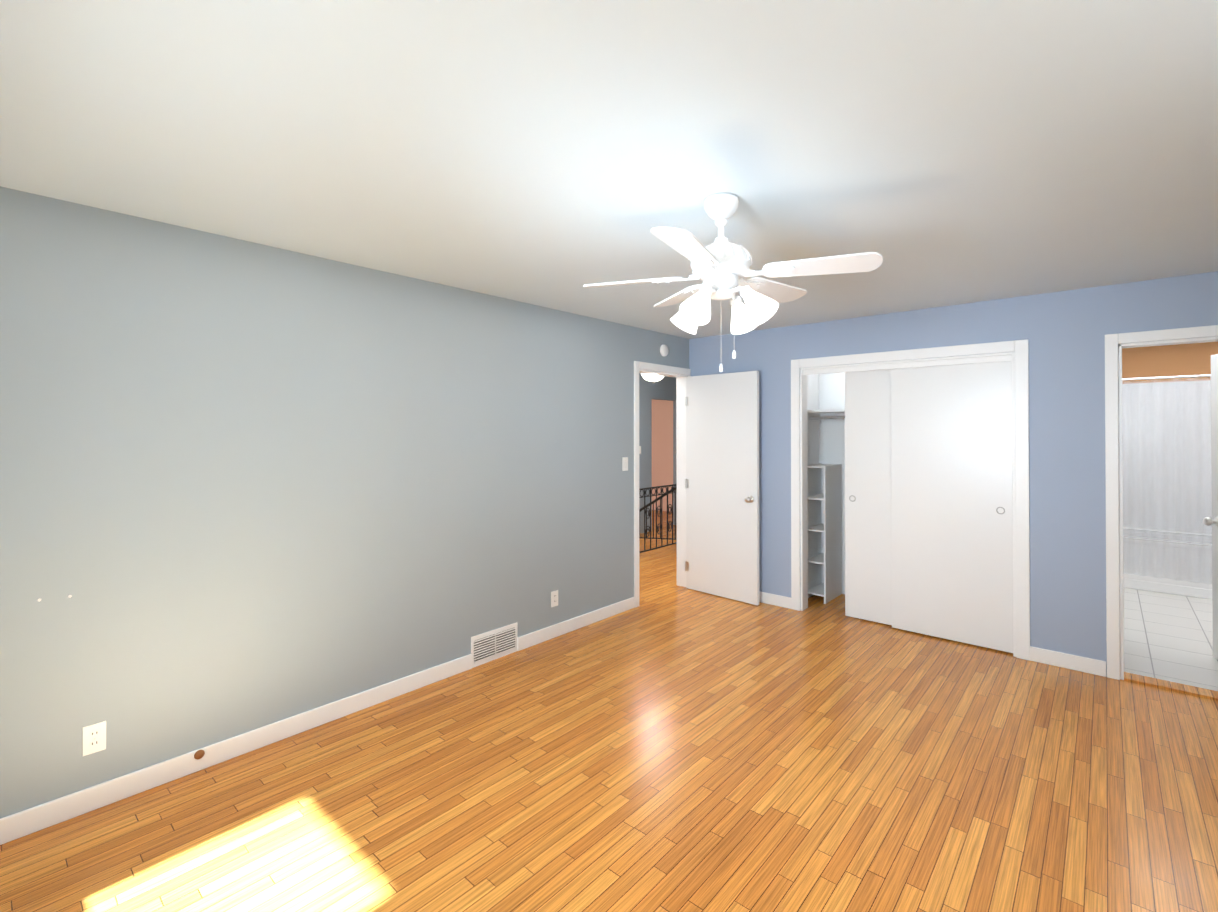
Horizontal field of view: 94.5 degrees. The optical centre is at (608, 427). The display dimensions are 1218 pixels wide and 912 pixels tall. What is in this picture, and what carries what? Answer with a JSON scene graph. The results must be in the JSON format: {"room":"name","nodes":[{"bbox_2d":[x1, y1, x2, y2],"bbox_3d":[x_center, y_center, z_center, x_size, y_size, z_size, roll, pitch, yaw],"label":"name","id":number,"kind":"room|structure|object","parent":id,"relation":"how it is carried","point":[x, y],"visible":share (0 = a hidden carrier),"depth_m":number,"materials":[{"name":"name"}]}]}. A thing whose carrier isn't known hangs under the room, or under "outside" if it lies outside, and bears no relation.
{"room":"empty bedroom","nodes":[
{"label":"empty bedroom","id":0,"kind":"room"},
{"bbox_2d":[0,186,688,817],"bbox_3d":[-0.929,0.334,3.692,0.120,2.440,5.313,0,-1,41],"label":"wall","id":1,"kind":"structure","parent":0,"point":[246,486],"depth_m":2.72,"materials":[{"name":"grey paint"}]},
{"bbox_2d":[83,721,105,755],"bbox_3d":[-2.083,1.259,2.281,0.008,0.114,0.070,0,-1,41],"label":"electrical outlet","id":2,"kind":"object","parent":1,"relation":"attached to","point":[94,738],"visible":1,"depth_m":2.28,"materials":[{"name":"white plastic"}]},
{"bbox_2d":[0,654,471,844],"bbox_3d":[-1.710,1.500,2.694,0.018,0.095,2.495,0,-1,41],"label":"baseboard","id":3,"kind":"structure","parent":1,"relation":"attached to","point":[44,815],"depth_m":2.56,"materials":[{"name":"white paint"}]},
{"bbox_2d":[194,750,204,759],"bbox_3d":[-1.840,1.471,2.532,0.010,0.040,0.039,0,-1,41],"label":"bumper cover","id":4,"kind":"object","parent":3,"relation":"attached to","point":[198,754],"visible":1,"depth_m":2.53,"materials":[{"name":"brown wood"}]},
{"bbox_2d":[471,622,517,667],"bbox_3d":[-0.762,1.454,3.775,0.011,0.199,0.380,0,-1,41],"label":"air vent","id":5,"kind":"object","parent":1,"relation":"in","point":[489,646],"visible":1,"depth_m":3.76,"materials":[{"name":"white metal"}]},
{"bbox_2d":[551,590,557,607],"bbox_3d":[-0.403,1.272,4.186,0.008,0.114,0.070,0,-1,41],"label":"electrical outlet","id":6,"kind":"object","parent":1,"relation":"attached to","point":[554,598],"visible":1,"depth_m":4.18,"materials":[{"name":"white plastic"}]},
{"bbox_2d":[517,597,634,650],"bbox_3d":[-0.208,1.511,4.400,0.014,0.095,1.290,0,-1,41],"label":"baseboard","id":7,"kind":"structure","parent":1,"relation":"attached to","point":[539,636],"depth_m":4.32,"materials":[{"name":"white paint"}]},
{"bbox_2d":[622,457,627,470],"bbox_3d":[0.142,0.311,4.805,0.016,0.114,0.070,0,-1,41],"label":"bedroom light switch","id":8,"kind":"object","parent":1,"relation":"attached to","point":[624,463],"visible":1,"depth_m":4.80,"materials":[{"name":"white plastic"}]},
{"bbox_2d":[634,361,690,607],"bbox_3d":[0.470,0.494,5.278,0.152,2.142,0.909,0,-1,41],"label":"door frame","id":9,"kind":"structure","parent":1,"relation":"attached to","point":[664,370],"depth_m":5.53,"materials":[{"name":"white paint"}]},
{"bbox_2d":[660,344,668,355],"bbox_3d":[0.518,-0.716,5.227,0.031,0.110,0.110,0,-1,41],"label":"smoke detector","id":10,"kind":"object","parent":1,"relation":"attached to","point":[664,350],"visible":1,"depth_m":5.20,"materials":[{"name":"white plastic"}]},
{"bbox_2d":[0,510,1217,911],"bbox_3d":[0.542,1.590,5.337,9.300,0.050,10.100,0,-1,41],"label":"floor","id":11,"kind":"structure","parent":0,"point":[668,744],"depth_m":2.38,"materials":[{"name":"brown wood"}]},
{"bbox_2d":[639,484,676,552],"bbox_3d":[0.590,1.130,7.011,0.040,0.894,1.210,0,-1,41],"label":"railing","id":12,"kind":"object","parent":11,"relation":"on","point":[668,491],"visible":0.6,"depth_m":6.98,"materials":[{"name":"metal"}]},
{"bbox_2d":[808,463,841,603],"bbox_3d":[1.975,0.954,5.207,0.203,1.219,0.408,0,-1,41],"label":"shelving unit","id":13,"kind":"object","parent":11,"relation":"on","point":[824,536],"visible":0.83,"depth_m":5.19,"materials":[{"name":"white paint"}]},
{"bbox_2d":[0,0,1217,338],"bbox_3d":[0.542,-0.900,5.354,9.300,0.050,10.100,0,-1,41],"label":"ceiling","id":14,"kind":"structure","parent":0,"point":[556,154],"depth_m":1.74,"materials":[{"name":"paint"}]},
{"bbox_2d":[583,193,882,371],"bbox_3d":[0.445,-0.559,2.217,1.071,0.675,1.134,0,-1,41],"label":"ceiling fan","id":15,"kind":"object","parent":14,"relation":"hanging from","point":[721,265],"visible":1,"depth_m":2.14,"materials":[{"name":"white plastic"}]},
{"bbox_2d":[641,373,663,383],"bbox_3d":[0.535,-0.697,6.812,0.316,0.336,0.316,0,-1,41],"label":"hall light","id":16,"kind":"object","parent":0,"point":[649,377],"visible":0.35,"depth_m":6.73,"materials":[{"name":"glass"}]},
{"bbox_2d":[639,373,676,532],"bbox_3d":[0.054,0.364,8.043,0.100,2.440,6.500,0,-1,41],"label":"wall","id":17,"kind":"structure","parent":0,"point":[645,432],"depth_m":8.59,"materials":[{"name":"paint"}]},
{"bbox_2d":[652,399,672,510],"bbox_3d":[1.024,0.384,10.920,2.250,2.440,0.100,0,-1,41],"label":"wall","id":18,"kind":"structure","parent":0,"point":[662,442],"depth_m":10.85,"materials":[{"name":"paint"}]},
{"bbox_2d":[807,374,818,464],"bbox_3d":[1.809,0.344,5.232,0.050,2.440,0.620,0,-1,41],"label":"wall","id":19,"kind":"structure","parent":0,"point":[813,404],"depth_m":5.34,"materials":[{"name":"white paint"}]},
{"bbox_2d":[819,372,844,593],"bbox_3d":[2.730,0.342,4.887,1.890,2.440,0.080,0,-1,41],"label":"wall","id":20,"kind":"structure","parent":0,"point":[831,435],"depth_m":5.35,"materials":[{"name":"white paint"}]},
{"bbox_2d":[807,409,844,422],"bbox_3d":[2.552,-0.104,4.726,1.736,0.110,0.398,0,-1,41],"label":"shelf","id":21,"kind":"object","parent":20,"relation":"attached to","point":[825,416],"visible":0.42,"depth_m":5.18,"materials":[{"name":"white paint"}]},
{"bbox_2d":[689,271,1217,676],"bbox_3d":[2.296,0.338,4.310,3.900,2.440,0.120,0,-1,41],"label":"wall","id":22,"kind":"structure","parent":0,"point":[1064,333],"depth_m":3.71,"materials":[{"name":"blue paint"}]},
{"bbox_2d":[685,371,759,604],"bbox_3d":[1.033,0.530,5.216,0.171,2.052,0.786,0,-1,-45],"label":"hall door","id":23,"kind":"structure","parent":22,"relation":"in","point":[722,485],"depth_m":5.17,"materials":[{"name":"white paint"}]},
{"bbox_2d":[759,591,790,608],"bbox_3d":[1.182,1.517,5.194,1.050,0.095,0.014,0,-1,41],"label":"baseboard","id":24,"kind":"structure","parent":22,"relation":"attached to","point":[768,598],"depth_m":4.94,"materials":[{"name":"white paint"}]},
{"bbox_2d":[845,369,891,624],"bbox_3d":[2.243,0.529,4.400,0.770,2.036,0.033,0,-1,41],"label":"slider","id":25,"kind":"object","parent":22,"relation":"attached to","point":[868,564],"visible":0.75,"depth_m":4.52,"materials":[{"name":"white paint"}]},
{"bbox_2d":[791,339,1029,660],"bbox_3d":[2.230,0.486,4.356,1.650,2.145,0.136,0,-1,41],"label":"trim","id":26,"kind":"structure","parent":22,"relation":"attached to","point":[1016,353],"depth_m":4.09,"materials":[{"name":"white paint"}]},
{"bbox_2d":[891,361,1012,652],"bbox_3d":[2.485,0.527,4.120,0.770,2.036,0.033,0,-1,41],"label":"slider","id":27,"kind":"object","parent":22,"relation":"attached to","point":[951,504],"visible":0.9,"depth_m":4.09,"materials":[{"name":"white paint"}]},
{"bbox_2d":[1030,646,1105,676],"bbox_3d":[2.951,1.506,3.635,0.385,0.095,0.014,0,-1,41],"label":"baseboard","id":28,"kind":"structure","parent":22,"relation":"attached to","point":[1059,659],"depth_m":3.62,"materials":[{"name":"white paint"}]},
{"bbox_2d":[1105,325,1217,679],"bbox_3d":[3.468,0.485,3.265,0.884,2.132,0.136,0,-1,41],"label":"door frame","id":29,"kind":"structure","parent":22,"relation":"attached to","point":[1114,346],"depth_m":3.48,"materials":[{"name":"white paint"}]},
{"bbox_2d":[1124,672,1217,700],"bbox_3d":[3.474,1.544,3.265,0.724,0.014,0.124,0,-1,41],"label":"sill","id":30,"kind":"structure","parent":22,"relation":"attached to","point":[1175,686],"depth_m":3.36,"materials":[{"name":"brown wood"}]},
{"bbox_2d":[1203,354,1217,659],"bbox_3d":[3.931,0.524,3.450,0.171,2.024,0.715,0,0,22],"label":"bathroom door","id":31,"kind":"structure","parent":22,"relation":"in","point":[1208,521],"depth_m":3.75,"materials":[{"name":"white paint"}]},
{"bbox_2d":[1122,342,1217,534],"bbox_3d":[5.910,0.348,5.786,1.730,2.440,0.100,0,-1,41],"label":"wall","id":32,"kind":"structure","parent":0,"point":[1175,360],"depth_m":5.83,"materials":[{"name":"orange paint"}]},
{"bbox_2d":[1124,588,1217,690],"bbox_3d":[4.728,1.554,4.498,1.610,0.012,3.383,0,-1,41],"label":"floor","id":33,"kind":"structure","parent":0,"point":[1168,637],"depth_m":4.12,"materials":[{"name":"white tile"}]},
{"bbox_2d":[1123,527,1211,598],"bbox_3d":[5.583,1.310,5.470,1.602,0.487,0.788,0,-1,41],"label":"bathtub","id":34,"kind":"object","parent":33,"relation":"on","point":[1176,586],"visible":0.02,"depth_m":5.30,"materials":[{"name":"ceramic"}]},
{"bbox_3d":[4.115,0.343,5.044,0.020,2.440,3.387,0,-1,41],"label":"wall","id":35,"kind":"structure","parent":0,"visible":0},
{"bbox_2d":[1122,374,1211,583],"bbox_3d":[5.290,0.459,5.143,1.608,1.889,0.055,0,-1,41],"label":"shower curtain","id":36,"kind":"object","parent":35,"relation":"attached to","point":[1170,378],"visible":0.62,"depth_m":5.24,"materials":[{"name":"white fabric"}]}
]}

